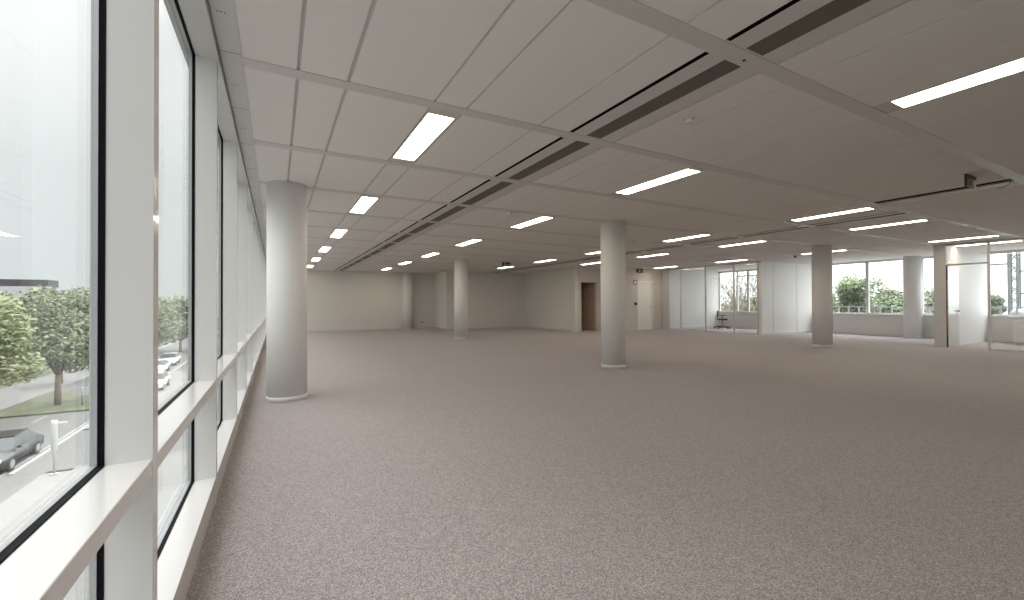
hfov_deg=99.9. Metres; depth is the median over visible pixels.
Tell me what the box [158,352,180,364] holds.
car
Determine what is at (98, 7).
window
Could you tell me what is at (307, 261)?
trim
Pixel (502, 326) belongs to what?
baseboard
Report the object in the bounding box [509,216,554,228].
recessed light
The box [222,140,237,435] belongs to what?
trim
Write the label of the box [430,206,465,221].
grille
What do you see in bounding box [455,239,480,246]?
recessed light
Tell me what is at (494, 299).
wall
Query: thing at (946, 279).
door
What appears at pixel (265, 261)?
trim
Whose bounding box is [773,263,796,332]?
trim
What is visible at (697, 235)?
diffuser
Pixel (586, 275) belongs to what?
wall
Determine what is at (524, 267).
ceiling vent
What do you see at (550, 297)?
wall
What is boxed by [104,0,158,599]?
window mullion
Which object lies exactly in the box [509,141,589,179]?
grille
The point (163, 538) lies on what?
window
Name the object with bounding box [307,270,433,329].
wall
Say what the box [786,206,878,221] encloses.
recessed light
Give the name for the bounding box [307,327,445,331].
baseboard
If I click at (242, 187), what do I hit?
trim
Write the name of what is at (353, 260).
ceiling vent
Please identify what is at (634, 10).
trim
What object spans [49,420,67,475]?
marker post
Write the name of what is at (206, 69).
window mullion
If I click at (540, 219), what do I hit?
diffuser
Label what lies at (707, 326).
baseboard
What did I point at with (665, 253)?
recessed light
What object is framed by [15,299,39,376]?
tree
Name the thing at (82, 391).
street sign
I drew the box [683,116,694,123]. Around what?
smoke detector
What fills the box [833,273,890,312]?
tree
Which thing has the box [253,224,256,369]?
trim
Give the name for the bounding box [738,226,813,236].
ceiling vent
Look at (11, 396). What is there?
pavement
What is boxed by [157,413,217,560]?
wall
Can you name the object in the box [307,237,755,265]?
trim
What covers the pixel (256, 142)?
trim
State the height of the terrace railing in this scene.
0.840 m
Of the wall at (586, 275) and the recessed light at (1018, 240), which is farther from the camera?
the wall at (586, 275)
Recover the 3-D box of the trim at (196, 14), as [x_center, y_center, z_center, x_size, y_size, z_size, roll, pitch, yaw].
[-3.848,-1.599,6.184,0.150,0.108,30.685,0,-1,-29]
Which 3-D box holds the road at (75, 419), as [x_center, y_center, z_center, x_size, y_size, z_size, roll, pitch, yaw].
[-57.263,8.287,31.287,49.550,0.200,170.000,0,-1,-29]
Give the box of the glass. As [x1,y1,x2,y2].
[987,237,1023,351]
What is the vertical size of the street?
0.200 m
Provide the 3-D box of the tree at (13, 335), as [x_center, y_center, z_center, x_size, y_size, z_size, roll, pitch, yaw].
[-32.914,3.739,25.457,7.687,8.613,6.418,0,0,13]
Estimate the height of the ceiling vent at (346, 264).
0.023 m
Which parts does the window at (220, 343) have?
frame, frame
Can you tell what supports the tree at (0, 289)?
on the pavement at (11, 396)
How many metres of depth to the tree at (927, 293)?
34.93 m
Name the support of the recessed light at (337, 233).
in the ceiling
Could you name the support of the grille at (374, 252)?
attached to the ceiling vent at (371, 251)
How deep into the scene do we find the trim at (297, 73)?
3.98 m
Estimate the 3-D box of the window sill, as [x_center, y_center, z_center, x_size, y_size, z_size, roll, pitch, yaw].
[-3.831,1.269,6.164,0.114,0.155,30.685,0,-1,-29]
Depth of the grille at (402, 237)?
10.78 m
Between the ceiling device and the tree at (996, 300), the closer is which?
the ceiling device
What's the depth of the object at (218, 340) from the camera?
24.70 m
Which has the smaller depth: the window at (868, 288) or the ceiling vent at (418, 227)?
the ceiling vent at (418, 227)
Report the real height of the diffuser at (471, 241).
0.009 m
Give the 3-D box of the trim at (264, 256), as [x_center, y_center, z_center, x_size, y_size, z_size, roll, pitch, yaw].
[-8.323,0.028,14.358,0.138,3.150,0.065,0,-1,-29]
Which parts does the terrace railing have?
rail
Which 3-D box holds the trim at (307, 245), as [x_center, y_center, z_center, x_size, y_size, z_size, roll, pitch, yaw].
[2.560,-1.531,16.576,20.803,0.026,0.125,0,-1,-29]
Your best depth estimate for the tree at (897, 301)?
26.24 m
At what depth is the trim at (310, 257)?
16.92 m
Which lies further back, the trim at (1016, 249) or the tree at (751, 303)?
the tree at (751, 303)
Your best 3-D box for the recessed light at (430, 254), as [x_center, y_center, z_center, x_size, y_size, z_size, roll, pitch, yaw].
[-2.775,-1.527,14.590,0.268,0.016,1.514,0,-1,-29]
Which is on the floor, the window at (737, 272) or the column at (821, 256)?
the column at (821, 256)
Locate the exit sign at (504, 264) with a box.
[502,262,510,266]
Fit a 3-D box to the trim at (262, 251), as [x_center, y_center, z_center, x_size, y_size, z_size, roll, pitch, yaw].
[-7.534,0.013,12.915,0.138,3.150,0.065,0,-1,-29]
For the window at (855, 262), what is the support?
in the wall at (1001, 327)
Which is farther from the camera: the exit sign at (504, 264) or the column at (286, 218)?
the exit sign at (504, 264)
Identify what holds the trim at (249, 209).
attached to the window sill
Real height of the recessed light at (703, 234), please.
0.016 m
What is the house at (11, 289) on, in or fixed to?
on the lawn
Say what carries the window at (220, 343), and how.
in the wall at (162, 522)
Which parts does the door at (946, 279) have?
post, frame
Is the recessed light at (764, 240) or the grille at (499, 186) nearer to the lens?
the grille at (499, 186)
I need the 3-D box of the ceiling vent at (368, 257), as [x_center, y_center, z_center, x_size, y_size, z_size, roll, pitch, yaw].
[-5.146,-1.514,15.174,0.574,0.023,1.520,0,-1,-29]
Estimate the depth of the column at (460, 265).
15.74 m
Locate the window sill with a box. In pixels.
[157,335,265,599]
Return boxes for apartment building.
[0,279,58,287]
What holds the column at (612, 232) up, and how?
on the floor
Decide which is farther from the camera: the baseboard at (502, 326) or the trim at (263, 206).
the baseboard at (502, 326)
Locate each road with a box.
[0,333,218,483]
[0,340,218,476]
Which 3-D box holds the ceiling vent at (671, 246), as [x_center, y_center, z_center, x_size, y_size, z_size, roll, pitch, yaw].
[4.577,-1.570,12.992,0.557,0.023,1.520,0,-1,-29]
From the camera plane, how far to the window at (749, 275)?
21.45 m
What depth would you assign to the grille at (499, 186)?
6.45 m
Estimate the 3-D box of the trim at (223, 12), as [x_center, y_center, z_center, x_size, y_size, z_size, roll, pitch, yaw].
[-3.720,-1.593,6.255,0.121,0.025,30.685,0,-1,-29]
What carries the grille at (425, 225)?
attached to the ceiling vent at (418, 227)
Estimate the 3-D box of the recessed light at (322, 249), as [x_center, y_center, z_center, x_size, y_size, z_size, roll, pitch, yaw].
[-5.664,-1.529,13.010,0.268,0.016,1.514,0,-1,-29]
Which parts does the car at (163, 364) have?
cabin glass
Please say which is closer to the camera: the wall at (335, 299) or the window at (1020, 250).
the window at (1020, 250)
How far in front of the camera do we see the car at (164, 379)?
39.11 m
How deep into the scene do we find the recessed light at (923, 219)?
9.18 m
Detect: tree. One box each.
[0,289,30,362]
[0,295,46,386]
[9,284,89,405]
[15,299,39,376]
[19,293,89,383]
[158,295,187,351]
[158,296,183,346]
[721,271,756,310]
[721,272,756,310]
[721,274,756,310]
[722,295,756,310]
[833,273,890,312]
[862,294,926,312]
[874,289,933,312]
[924,287,933,306]
[991,295,1007,313]
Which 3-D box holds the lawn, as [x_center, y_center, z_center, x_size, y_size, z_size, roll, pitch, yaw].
[-90.596,8.158,7.360,128.100,0.320,220.000,0,-1,-29]
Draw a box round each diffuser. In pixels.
[456,240,479,245]
[513,217,550,227]
[665,235,707,241]
[793,208,871,220]
[932,235,996,241]
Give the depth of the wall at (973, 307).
13.50 m
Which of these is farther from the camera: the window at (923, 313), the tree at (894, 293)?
the tree at (894, 293)
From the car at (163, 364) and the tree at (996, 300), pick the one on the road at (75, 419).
the car at (163, 364)
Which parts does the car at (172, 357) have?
cabin glass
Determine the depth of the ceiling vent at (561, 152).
4.95 m
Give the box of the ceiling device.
[964,174,975,189]
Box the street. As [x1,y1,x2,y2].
[0,362,187,503]
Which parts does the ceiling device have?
plate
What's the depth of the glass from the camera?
11.58 m
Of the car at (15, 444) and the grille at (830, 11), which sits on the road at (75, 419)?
the car at (15, 444)
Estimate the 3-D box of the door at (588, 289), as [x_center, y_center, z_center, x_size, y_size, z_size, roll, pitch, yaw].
[3.270,0.297,20.906,0.960,2.330,1.250,0,-1,-29]
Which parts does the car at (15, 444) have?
cabin glass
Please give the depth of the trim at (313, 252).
15.63 m
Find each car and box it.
[0,428,43,471]
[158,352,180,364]
[158,359,170,370]
[158,371,170,389]
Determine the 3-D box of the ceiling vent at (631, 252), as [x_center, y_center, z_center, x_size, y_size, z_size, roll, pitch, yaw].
[3.788,-1.555,14.435,0.557,0.023,1.520,0,-1,-29]
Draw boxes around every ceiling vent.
[338,266,353,268]
[343,263,359,265]
[348,259,368,262]
[355,255,376,259]
[363,249,388,254]
[371,242,401,249]
[383,233,420,242]
[400,221,443,233]
[421,205,476,222]
[449,179,524,206]
[494,137,604,181]
[517,267,537,269]
[531,264,558,266]
[551,260,580,263]
[570,51,758,142]
[577,256,599,260]
[626,251,643,254]
[638,245,686,251]
[684,237,742,244]
[725,0,911,63]
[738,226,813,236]
[811,212,910,226]
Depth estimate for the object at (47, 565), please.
0.99 m
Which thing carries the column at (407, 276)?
on the floor
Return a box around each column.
[266,180,307,402]
[403,272,412,328]
[454,259,467,338]
[600,220,626,368]
[811,245,832,347]
[903,256,922,338]
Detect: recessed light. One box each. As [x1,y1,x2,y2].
[318,247,331,252]
[329,229,347,238]
[348,195,379,214]
[389,108,458,163]
[421,253,439,256]
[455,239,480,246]
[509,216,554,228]
[611,166,707,195]
[634,253,666,257]
[660,234,711,242]
[718,240,766,246]
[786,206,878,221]
[845,219,932,230]
[874,57,1023,112]
[923,235,1005,242]
[954,240,1023,246]
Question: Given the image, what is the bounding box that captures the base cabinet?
[1012,320,1023,344]
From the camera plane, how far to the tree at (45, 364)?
40.44 m
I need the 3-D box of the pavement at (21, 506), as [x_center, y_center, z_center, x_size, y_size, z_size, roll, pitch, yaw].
[-12.537,7.904,11.298,9.750,0.280,92.000,0,-1,-29]
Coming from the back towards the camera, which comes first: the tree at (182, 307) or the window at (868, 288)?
the tree at (182, 307)
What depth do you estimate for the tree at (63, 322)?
31.92 m
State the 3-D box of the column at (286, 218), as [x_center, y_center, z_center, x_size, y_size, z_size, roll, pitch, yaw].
[-3.111,-0.114,5.960,0.510,2.952,0.510,0,-1,-29]
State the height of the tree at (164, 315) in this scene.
9.399 m
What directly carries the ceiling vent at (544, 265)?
in the ceiling
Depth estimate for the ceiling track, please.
6.45 m
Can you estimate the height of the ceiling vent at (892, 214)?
0.023 m
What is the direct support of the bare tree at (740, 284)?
on the ground
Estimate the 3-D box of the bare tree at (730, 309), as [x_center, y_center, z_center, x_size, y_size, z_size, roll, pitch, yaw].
[14.115,2.712,31.343,7.572,10.390,6.949,-1,-1,44]
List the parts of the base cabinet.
door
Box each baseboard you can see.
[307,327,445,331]
[446,326,574,331]
[670,326,1014,342]
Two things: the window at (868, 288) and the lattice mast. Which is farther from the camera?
the lattice mast
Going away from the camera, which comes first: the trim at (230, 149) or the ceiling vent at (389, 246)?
the trim at (230, 149)
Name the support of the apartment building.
on the lawn
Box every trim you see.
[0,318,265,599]
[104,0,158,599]
[178,0,265,260]
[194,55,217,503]
[209,0,265,254]
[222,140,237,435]
[237,182,246,402]
[242,57,1022,237]
[247,207,252,382]
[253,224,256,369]
[254,140,934,245]
[257,235,259,352]
[259,181,907,255]
[260,244,261,346]
[262,251,263,341]
[263,206,861,260]
[263,256,264,343]
[265,222,809,263]
[265,261,265,334]
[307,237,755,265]
[307,245,744,269]
[307,261,542,270]
[307,264,521,272]
[310,257,567,268]
[313,252,666,269]
[319,268,419,271]
[586,0,1023,184]
[718,311,1023,317]
[721,249,1023,271]
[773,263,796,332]
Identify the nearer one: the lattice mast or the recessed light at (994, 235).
the recessed light at (994, 235)
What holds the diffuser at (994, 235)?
attached to the recessed light at (994, 235)
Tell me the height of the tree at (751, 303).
8.508 m
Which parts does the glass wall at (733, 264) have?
post, post, post, rail, post, post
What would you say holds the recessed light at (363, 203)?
in the ceiling
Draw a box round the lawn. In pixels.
[0,331,186,418]
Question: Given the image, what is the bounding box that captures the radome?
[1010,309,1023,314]
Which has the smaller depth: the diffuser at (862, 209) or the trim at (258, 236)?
the diffuser at (862, 209)
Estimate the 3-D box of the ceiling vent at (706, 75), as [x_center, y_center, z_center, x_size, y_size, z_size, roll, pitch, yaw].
[1.168,-1.635,3.628,0.574,0.023,1.520,0,-1,-29]
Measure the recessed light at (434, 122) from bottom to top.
0.016 m
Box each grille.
[368,250,381,254]
[379,243,395,248]
[392,234,411,241]
[408,222,434,232]
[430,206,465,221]
[462,181,512,204]
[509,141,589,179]
[587,60,740,138]
[747,0,870,55]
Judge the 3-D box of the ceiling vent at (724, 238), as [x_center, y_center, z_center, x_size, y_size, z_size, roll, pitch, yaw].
[5.366,-1.585,11.548,0.557,0.023,1.520,0,-1,-29]
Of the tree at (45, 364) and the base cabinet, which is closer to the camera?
the base cabinet
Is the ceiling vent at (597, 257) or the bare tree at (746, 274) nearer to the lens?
the ceiling vent at (597, 257)
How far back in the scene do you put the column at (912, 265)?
15.41 m
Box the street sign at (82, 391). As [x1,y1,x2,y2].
[72,386,88,405]
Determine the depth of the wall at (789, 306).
17.79 m
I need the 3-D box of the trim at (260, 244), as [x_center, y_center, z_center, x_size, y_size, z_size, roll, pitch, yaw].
[-6.744,-0.003,11.471,0.138,3.150,0.065,0,-1,-29]
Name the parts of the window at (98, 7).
frame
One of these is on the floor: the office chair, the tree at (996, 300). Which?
the office chair
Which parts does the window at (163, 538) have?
frame, frame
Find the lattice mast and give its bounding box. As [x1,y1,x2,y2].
[991,252,1023,314]
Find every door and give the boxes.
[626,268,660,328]
[637,281,652,329]
[933,240,987,346]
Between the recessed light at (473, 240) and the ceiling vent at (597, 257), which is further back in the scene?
the ceiling vent at (597, 257)
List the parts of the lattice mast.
leg frame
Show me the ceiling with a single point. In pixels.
(555, 64)
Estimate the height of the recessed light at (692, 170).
0.016 m
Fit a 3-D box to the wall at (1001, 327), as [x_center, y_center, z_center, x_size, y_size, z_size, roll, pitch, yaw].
[16.530,0.943,12.914,0.200,0.800,22.985,0,-1,-29]
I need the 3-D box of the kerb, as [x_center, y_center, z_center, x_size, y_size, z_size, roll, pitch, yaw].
[-49.507,8.418,68.582,0.150,0.100,112.000,0,-1,-29]
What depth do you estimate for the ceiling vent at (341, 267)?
19.37 m
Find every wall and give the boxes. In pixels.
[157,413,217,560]
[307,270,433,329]
[434,271,448,327]
[449,271,524,327]
[524,268,577,331]
[577,268,626,330]
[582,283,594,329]
[660,261,758,334]
[662,270,718,328]
[719,312,1023,340]
[758,261,811,334]
[947,246,987,344]
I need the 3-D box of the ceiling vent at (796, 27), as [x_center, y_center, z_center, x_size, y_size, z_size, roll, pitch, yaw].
[1.958,-1.650,2.185,0.574,0.023,1.520,0,-1,-29]
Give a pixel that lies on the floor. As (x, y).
(415, 463)
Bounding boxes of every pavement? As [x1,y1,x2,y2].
[0,337,187,411]
[0,371,217,599]
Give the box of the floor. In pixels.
[185,327,1023,599]
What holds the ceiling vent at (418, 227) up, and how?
in the ceiling
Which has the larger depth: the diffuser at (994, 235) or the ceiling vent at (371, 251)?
the ceiling vent at (371, 251)
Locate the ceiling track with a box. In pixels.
[874,179,1018,204]
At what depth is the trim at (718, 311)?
16.65 m
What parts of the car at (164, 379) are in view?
cabin glass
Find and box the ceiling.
[163,0,1023,273]
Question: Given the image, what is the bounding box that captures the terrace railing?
[721,306,1023,314]
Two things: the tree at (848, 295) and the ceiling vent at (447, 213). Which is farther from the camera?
the tree at (848, 295)
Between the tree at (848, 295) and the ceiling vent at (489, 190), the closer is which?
the ceiling vent at (489, 190)
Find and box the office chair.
[714,311,729,328]
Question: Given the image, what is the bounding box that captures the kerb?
[8,341,218,475]
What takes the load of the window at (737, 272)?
in the wall at (1001, 327)
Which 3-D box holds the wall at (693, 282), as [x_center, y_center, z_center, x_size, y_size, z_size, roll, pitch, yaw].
[9.277,-0.026,22.313,3.910,2.952,0.650,0,-1,-29]
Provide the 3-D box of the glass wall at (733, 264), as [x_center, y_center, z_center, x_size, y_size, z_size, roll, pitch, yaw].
[8.634,-0.049,19.329,0.060,2.952,4.964,0,-1,-29]
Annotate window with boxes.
[0,0,193,599]
[157,0,194,559]
[217,126,222,430]
[719,270,747,311]
[748,270,756,311]
[832,262,866,313]
[867,259,902,313]
[922,257,933,314]
[990,250,1023,315]
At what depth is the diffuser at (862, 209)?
8.11 m
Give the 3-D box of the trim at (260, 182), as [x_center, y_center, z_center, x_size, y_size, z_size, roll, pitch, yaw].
[5.717,-1.591,10.803,20.803,0.026,0.125,0,-1,-29]
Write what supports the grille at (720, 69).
attached to the ceiling vent at (706, 75)
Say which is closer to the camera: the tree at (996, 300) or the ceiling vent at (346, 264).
the ceiling vent at (346, 264)
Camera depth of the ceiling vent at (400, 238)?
10.85 m
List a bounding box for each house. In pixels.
[0,286,57,302]
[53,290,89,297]
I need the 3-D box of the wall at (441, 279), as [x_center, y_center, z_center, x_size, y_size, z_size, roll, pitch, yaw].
[-3.718,0.027,22.586,0.150,2.952,2.000,0,-1,-29]
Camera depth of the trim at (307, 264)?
19.95 m
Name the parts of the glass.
post, rail, rail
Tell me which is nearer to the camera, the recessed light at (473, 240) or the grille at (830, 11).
the grille at (830, 11)
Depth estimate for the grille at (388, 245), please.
12.25 m

